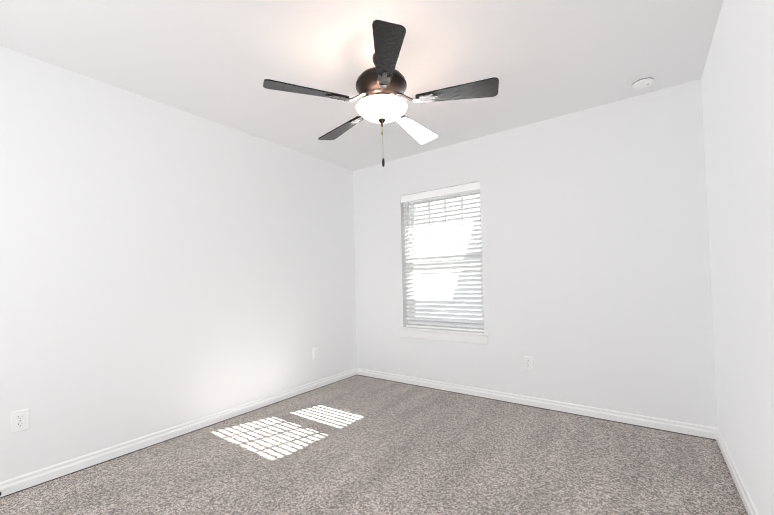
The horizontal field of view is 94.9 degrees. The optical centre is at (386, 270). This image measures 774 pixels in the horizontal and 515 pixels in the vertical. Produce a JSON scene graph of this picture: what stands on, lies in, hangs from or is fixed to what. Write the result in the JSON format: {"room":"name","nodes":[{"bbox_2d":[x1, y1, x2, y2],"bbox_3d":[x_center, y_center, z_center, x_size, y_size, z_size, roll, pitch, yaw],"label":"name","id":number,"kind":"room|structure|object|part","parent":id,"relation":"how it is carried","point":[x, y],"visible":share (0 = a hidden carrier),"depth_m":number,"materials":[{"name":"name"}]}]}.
{"room":"empty bedroom","nodes":[
{"label":"empty bedroom","id":0,"kind":"room"},
{"bbox_2d":[0,46,356,481],"bbox_3d":[-1.509,0.002,2.842,0.150,2.440,3.620,-2,-2,36],"label":"wall","id":1,"kind":"structure","parent":0,"point":[163,266],"depth_m":2.48,"materials":[{"name":"white paint"}]},
{"bbox_2d":[11,408,28,432],"bbox_3d":[-2.021,0.828,1.957,0.007,0.114,0.070,-2,-2,36],"label":"outlet","id":2,"kind":"object","parent":1,"relation":"attached to","point":[14,421],"depth_m":1.96,"materials":[{"name":"white plastic"}]},
{"bbox_2d":[313,348,317,359],"bbox_3d":[-0.746,0.866,3.706,0.006,0.114,0.070,-2,-2,36],"label":"outlet","id":3,"kind":"object","parent":1,"relation":"attached to","point":[314,349],"visible":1,"depth_m":3.70,"materials":[{"name":"white plastic"}]},
{"bbox_2d":[0,368,758,514],"bbox_3d":[-0.143,1.123,1.831,3.169,0.080,3.620,-2,-2,36],"label":"baseboard","id":4,"kind":"structure","parent":1,"relation":"attached to","point":[22,482],"depth_m":2.34,"materials":[{"name":"white paint"}]},
{"bbox_2d":[0,0,722,170],"bbox_3d":[-0.171,-1.335,1.939,3.468,0.120,4.010,-2,-2,36],"label":"ceiling","id":5,"kind":"structure","parent":0,"point":[219,61],"depth_m":2.09,"materials":[{"name":"white paint"}]},
{"bbox_2d":[263,20,498,166],"bbox_3d":[-0.016,-0.928,2.134,1.282,0.688,1.247,-2,-2,36],"label":"ceiling fan","id":6,"kind":"object","parent":5,"relation":"hanging from","point":[381,86],"visible":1,"depth_m":1.99,"materials":[{"name":"black wood"}]},
{"bbox_3d":[-0.448,-0.978,1.940,0.315,0.036,0.425,-2,-2,36],"label":"blade","id":7,"kind":"part","parent":6,"relation":"part of","materials":[{"name":"black wood"}]},
{"bbox_3d":[-0.300,-0.967,2.446,0.458,0.036,0.203,-2,-2,36],"label":"blade","id":8,"kind":"part","parent":6,"relation":"part of","materials":[{"name":"black wood"}]},
{"bbox_3d":[-0.030,-0.925,2.097,0.304,0.077,0.304,-2,-2,36],"label":"lamp shade","id":9,"kind":"part","parent":6,"relation":"part of","materials":[{"name":"white glass"}]},
{"bbox_3d":[0.000,-0.996,1.654,0.354,0.036,0.399,-2,-2,36],"label":"blade","id":10,"kind":"part","parent":6,"relation":"part of","materials":[{"name":"black wood"}]},
{"bbox_3d":[0.189,-0.977,2.473,0.140,0.036,0.458,-2,-2,36],"label":"blade","id":11,"kind":"part","parent":6,"relation":"part of","materials":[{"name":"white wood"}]},
{"bbox_3d":[0.400,-0.995,2.002,0.449,0.036,0.253,-2,-2,36],"label":"blade","id":12,"kind":"part","parent":6,"relation":"part of","materials":[{"name":"black wood"}]},
{"bbox_2d":[632,76,653,88],"bbox_3d":[1.761,-1.288,2.448,0.124,0.030,0.124,-2,-2,36],"label":"smoke detector","id":13,"kind":"object","parent":5,"relation":"attached to","point":[643,82],"visible":1,"depth_m":2.42,"materials":[{"name":"white plastic"}]},
{"bbox_2d":[0,375,747,514],"bbox_3d":[-0.115,1.224,1.865,3.468,0.120,4.010,-2,-2,36],"label":"floor","id":14,"kind":"structure","parent":0,"point":[358,445],"depth_m":2.11,"materials":[{"name":"carpet"}]},
{"bbox_2d":[353,79,717,427],"bbox_3d":[0.968,-0.036,3.425,3.468,2.440,0.240,-2,-2,36],"label":"wall","id":15,"kind":"structure","parent":0,"point":[597,291],"depth_m":2.86,"materials":[{"name":"white paint"}]},
{"bbox_2d":[403,189,483,331],"bbox_3d":[0.593,-0.115,3.691,0.905,1.430,0.163,-2,-2,36],"label":"window blind","id":16,"kind":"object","parent":15,"relation":"in","point":[409,265],"depth_m":3.64,"materials":[{"name":"white plastic"}]},
{"bbox_2d":[409,214,413,322],"bbox_3d":[0.265,-0.086,3.864,0.002,1.348,0.050,-2,-2,36],"label":"blind cord","id":17,"kind":"object","parent":16,"relation":"hanging from","point":[411,214],"depth_m":3.85,"materials":[{"name":"white fabric"}]},
{"bbox_2d":[427,198,432,325],"bbox_3d":[0.451,-0.094,3.728,0.002,1.348,0.050,-2,-2,36],"label":"blind cord","id":18,"kind":"object","parent":16,"relation":"hanging from","point":[429,198],"depth_m":3.72,"materials":[{"name":"white fabric"}]},
{"bbox_2d":[401,181,479,202],"bbox_3d":[0.521,-0.793,3.632,0.901,0.074,0.026,-2,-2,36],"label":"blind valance","id":19,"kind":"object","parent":16,"relation":"attached to","point":[444,191],"visible":0.94,"depth_m":3.59,"materials":[{"name":"white plastic"}]},
{"bbox_2d":[404,202,477,258],"bbox_3d":[0.529,-0.411,3.627,0.826,0.720,0.012,-2,-2,36],"label":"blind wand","id":20,"kind":"object","parent":16,"relation":"hanging from","point":[405,231],"visible":0.96,"depth_m":3.86,"materials":[{"name":"white plastic"}]},
{"bbox_3d":[0.562,-0.117,3.649,0.891,1.424,0.058,-2,-2,36],"label":"window blind rails","id":21,"kind":"part","parent":16,"relation":"part of","materials":[{"name":"white plastic"}]},
{"bbox_3d":[0.618,-0.115,3.724,0.829,1.354,0.060,-2,-2,36],"label":"window sashes","id":22,"kind":"part","parent":16,"relation":"part of","materials":[{"name":"white plastic"}]},
{"bbox_2d":[451,196,456,319],"bbox_3d":[0.673,-0.103,3.567,0.002,1.348,0.050,-2,-2,36],"label":"blind cord","id":23,"kind":"object","parent":16,"relation":"hanging from","point":[452,246],"depth_m":3.55,"materials":[{"name":"white fabric"}]},
{"bbox_2d":[473,201,478,315],"bbox_3d":[0.859,-0.111,3.431,0.002,1.348,0.050,-2,-2,36],"label":"blind cord","id":24,"kind":"object","parent":16,"relation":"hanging from","point":[473,201],"depth_m":3.42,"materials":[{"name":"white fabric"}]},
{"bbox_2d":[399,327,488,335],"bbox_3d":[0.567,0.609,3.613,0.995,0.023,0.145,-2,-2,36],"label":"window sill","id":25,"kind":"structure","parent":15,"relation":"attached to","point":[446,331],"depth_m":3.52,"materials":[{"name":"white paint"}]},
{"bbox_2d":[400,329,487,344],"bbox_3d":[0.539,0.662,3.571,0.965,0.083,0.014,-2,-2,36],"label":"apron","id":26,"kind":"object","parent":15,"relation":"attached to","point":[466,338],"visible":0.85,"depth_m":3.53,"materials":[{"name":"white paint"}]},
{"bbox_2d":[524,356,532,369],"bbox_3d":[1.221,0.804,3.077,0.070,0.114,0.006,-2,-2,36],"label":"outlet","id":27,"kind":"object","parent":15,"relation":"attached to","point":[530,364],"visible":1,"depth_m":3.07,"materials":[{"name":"white plastic"}]},
{"bbox_2d":[356,368,711,438],"bbox_3d":[0.923,1.139,3.284,3.120,0.074,0.015,-2,-2,36],"label":"baseboard","id":28,"kind":"structure","parent":15,"relation":"attached to","point":[640,420],"depth_m":2.92,"materials":[{"name":"white paint"}]},
{"bbox_2d":[701,0,773,514],"bbox_3d":[1.171,-0.114,0.889,0.150,2.440,3.620,-2,-2,36],"label":"wall","id":29,"kind":"structure","parent":0,"point":[737,80],"depth_m":1.56,"materials":[{"name":"white paint"}]},
{"label":"outside","id":30,"kind":"structure","parent":0,"visible":0},
{"bbox_3d":[11.508,1.971,20.467,50.000,0.150,39.760,-2,-2,36],"label":"ground","id":31,"kind":"structure","parent":30,"visible":0},
{"bbox_2d":[415,194,481,319],"bbox_3d":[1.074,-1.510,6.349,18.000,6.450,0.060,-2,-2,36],"label":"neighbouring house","id":32,"kind":"structure","parent":31,"relation":"on","point":[451,217],"depth_m":6.28,"materials":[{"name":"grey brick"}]}
]}

